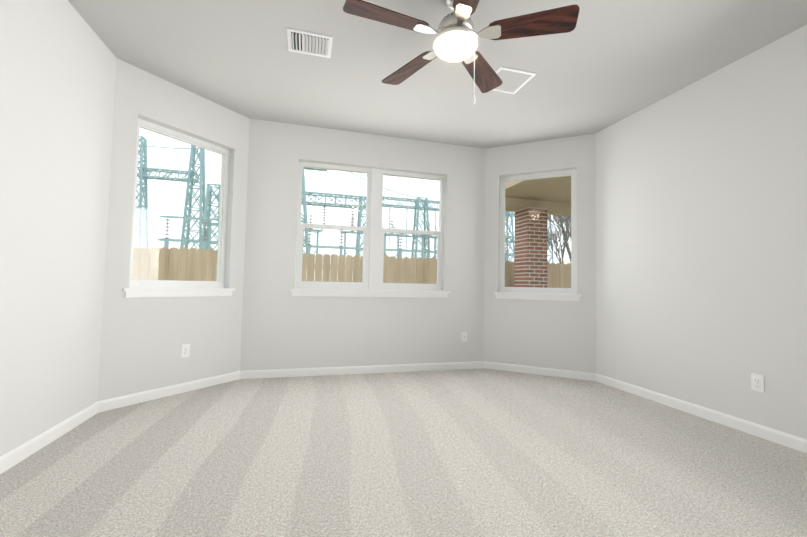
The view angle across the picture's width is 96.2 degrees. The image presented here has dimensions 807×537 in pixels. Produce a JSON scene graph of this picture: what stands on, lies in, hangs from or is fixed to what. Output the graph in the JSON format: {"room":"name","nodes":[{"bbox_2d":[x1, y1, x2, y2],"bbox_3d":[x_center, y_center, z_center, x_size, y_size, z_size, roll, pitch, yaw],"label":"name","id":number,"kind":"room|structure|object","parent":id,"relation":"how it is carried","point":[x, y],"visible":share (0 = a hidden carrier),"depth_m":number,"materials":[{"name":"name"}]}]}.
{"room":"empty bedroom","nodes":[
{"label":"empty bedroom","id":0,"kind":"room"},
{"bbox_2d":[0,0,116,456],"bbox_3d":[-1.873,-0.355,0.965,0.160,2.740,3.866,2,-3,-15],"label":"wall","id":1,"kind":"structure","parent":0,"point":[58,58],"depth_m":2.17,"materials":[{"name":"white paint"}]},
{"bbox_2d":[98,58,249,400],"bbox_3d":[-2.042,-0.256,3.332,0.160,2.740,1.320,0,-3,31],"label":"wall","id":2,"kind":"structure","parent":0,"point":[143,339],"depth_m":3.12,"materials":[{"name":"white paint"}]},
{"bbox_2d":[122,118,234,297],"bbox_3d":[-2.016,-0.495,3.336,0.182,1.501,0.955,0,-3,31],"label":"bay window","id":3,"kind":"structure","parent":2,"relation":"in","point":[157,288],"depth_m":3.37,"materials":[{"name":"white plastic"}]},
{"bbox_2d":[181,344,189,357],"bbox_3d":[-1.971,0.744,3.276,0.008,0.116,0.072,0,-3,31],"label":"outlet","id":4,"kind":"object","parent":2,"relation":"attached to","point":[185,350],"visible":1,"depth_m":3.27,"materials":[{"name":"white plastic"}]},
{"bbox_2d":[0,361,806,473],"bbox_3d":[0.264,1.060,1.959,4.568,0.084,4.459,2,-3,-15],"label":"baseboard","id":5,"kind":"structure","parent":2,"relation":"attached to","point":[15,456],"depth_m":3.18,"materials":[{"name":"white wood"}]},
{"bbox_2d":[240,119,484,370],"bbox_3d":[-0.352,-0.184,4.233,2.889,2.740,0.160,2,-3,-15],"label":"wall","id":6,"kind":"structure","parent":0,"point":[283,327],"depth_m":4.07,"materials":[{"name":"white paint"}]},
{"bbox_2d":[290,161,449,297],"bbox_3d":[-0.338,-0.424,4.224,1.834,1.501,0.182,2,-3,-15],"label":"window","id":7,"kind":"structure","parent":6,"relation":"in","point":[371,284],"depth_m":4.23,"materials":[{"name":"white plastic"}]},
{"bbox_2d":[461,332,466,340],"bbox_3d":[0.738,0.826,4.401,0.072,0.116,0.008,2,-3,-15],"label":"electrical outlet","id":8,"kind":"object","parent":6,"relation":"attached to","point":[463,336],"visible":1,"depth_m":4.40,"materials":[{"name":"white plastic"}]},
{"bbox_2d":[0,368,806,536],"bbox_3d":[0.262,1.162,1.954,4.888,0.120,4.779,2,-3,-15],"label":"floor","id":9,"kind":"structure","parent":0,"point":[481,452],"depth_m":2.00,"materials":[{"name":"carpet"}]},
{"bbox_2d":[68,0,806,148],"bbox_3d":[0.320,-1.710,2.078,4.888,0.150,4.779,2,-3,-15],"label":"ceiling","id":10,"kind":"structure","parent":0,"point":[603,64],"depth_m":2.77,"materials":[{"name":"grey paint"}]},
{"bbox_2d":[287,28,332,57],"bbox_3d":[-0.678,-1.624,2.626,0.310,0.023,0.250,2,-3,-15],"label":"ceiling vent","id":11,"kind":"object","parent":10,"relation":"in","point":[309,43],"visible":1,"depth_m":2.61,"materials":[{"name":"white metal"}]},
{"bbox_2d":[343,0,579,103],"bbox_3d":[0.284,-1.300,2.141,1.279,0.664,1.299,2,-3,-15],"label":"fan","id":12,"kind":"object","parent":10,"relation":"hanging from","point":[456,38],"visible":1,"depth_m":2.08,"materials":[{"name":"brown wood"}]},
{"bbox_2d":[493,66,536,93],"bbox_3d":[0.879,-1.578,3.053,0.330,0.008,0.330,2,-3,-15],"label":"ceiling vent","id":13,"kind":"object","parent":10,"relation":"in","point":[514,81],"visible":0.69,"depth_m":3.01,"materials":[{"name":"white metal"}]},
{"bbox_2d":[483,133,595,372],"bbox_3d":[1.606,-0.141,4.324,1.363,2.740,0.160,0,-3,25],"label":"wall","id":14,"kind":"structure","parent":0,"point":[555,334],"depth_m":4.21,"materials":[{"name":"white paint"}]},
{"bbox_2d":[494,169,580,300],"bbox_3d":[1.586,-0.391,4.323,0.960,1.521,0.182,0,-3,25],"label":"bay window","id":15,"kind":"structure","parent":14,"relation":"in","point":[541,293],"depth_m":4.31,"materials":[{"name":"white plastic"}]},
{"bbox_2d":[596,25,806,438],"bbox_3d":[2.687,-0.211,2.204,0.160,2.740,3.904,2,-3,-15],"label":"wall","id":16,"kind":"structure","parent":0,"point":[701,242],"depth_m":2.83,"materials":[{"name":"white paint"}]},
{"bbox_2d":[751,373,763,391],"bbox_3d":[2.479,0.801,2.537,0.008,0.116,0.072,2,-3,-15],"label":"electrical outlet","id":17,"kind":"object","parent":16,"relation":"attached to","point":[757,382],"visible":1,"depth_m":2.54,"materials":[{"name":"white plastic"}]},
{"label":"outside","id":18,"kind":"structure","parent":0,"visible":0},
{"bbox_3d":[-5.765,2.897,34.795,130.000,0.300,110.000,2,-3,-15],"label":"ground","id":19,"kind":"structure","parent":18,"visible":0},
{"bbox_2d":[134,136,553,279],"bbox_3d":[-4.982,-3.801,25.808,38.492,12.408,12.025,2,-3,-15],"label":"substation","id":20,"kind":"object","parent":19,"relation":"on","point":[144,175],"depth_m":27.02,"materials":[{"name":"teal metal"}]},
{"bbox_2d":[132,246,570,287],"bbox_3d":[-2.305,0.642,6.554,34.045,1.912,0.148,2,-3,-15],"label":"fence","id":21,"kind":"object","parent":19,"relation":"on","point":[162,261],"depth_m":6.71,"materials":[{"name":"brown wood"}]},
{"bbox_2d":[505,176,570,287],"bbox_3d":[4.695,0.088,6.575,5.550,3.300,3.000,2,-3,-15],"label":"porch","id":22,"kind":"object","parent":19,"relation":"on","point":[540,208],"depth_m":7.11,"materials":[{"name":"beige"}]},
{"bbox_2d":[547,214,570,263],"bbox_3d":[13.335,-1.106,28.922,4.516,8.051,5.463,2,-3,-15],"label":"tree","id":23,"kind":"object","parent":19,"relation":"on","point":[555,234],"depth_m":29.43,"materials":[{"name":"grey plant"}]},
{"bbox_2d":[548,215,570,261],"bbox_3d":[8.374,-0.761,17.719,3.556,6.202,3.356,2,-3,-15],"label":"tree","id":24,"kind":"object","parent":19,"relation":"on","point":[565,238],"depth_m":17.26,"materials":[{"name":"grey plant"}]}
]}

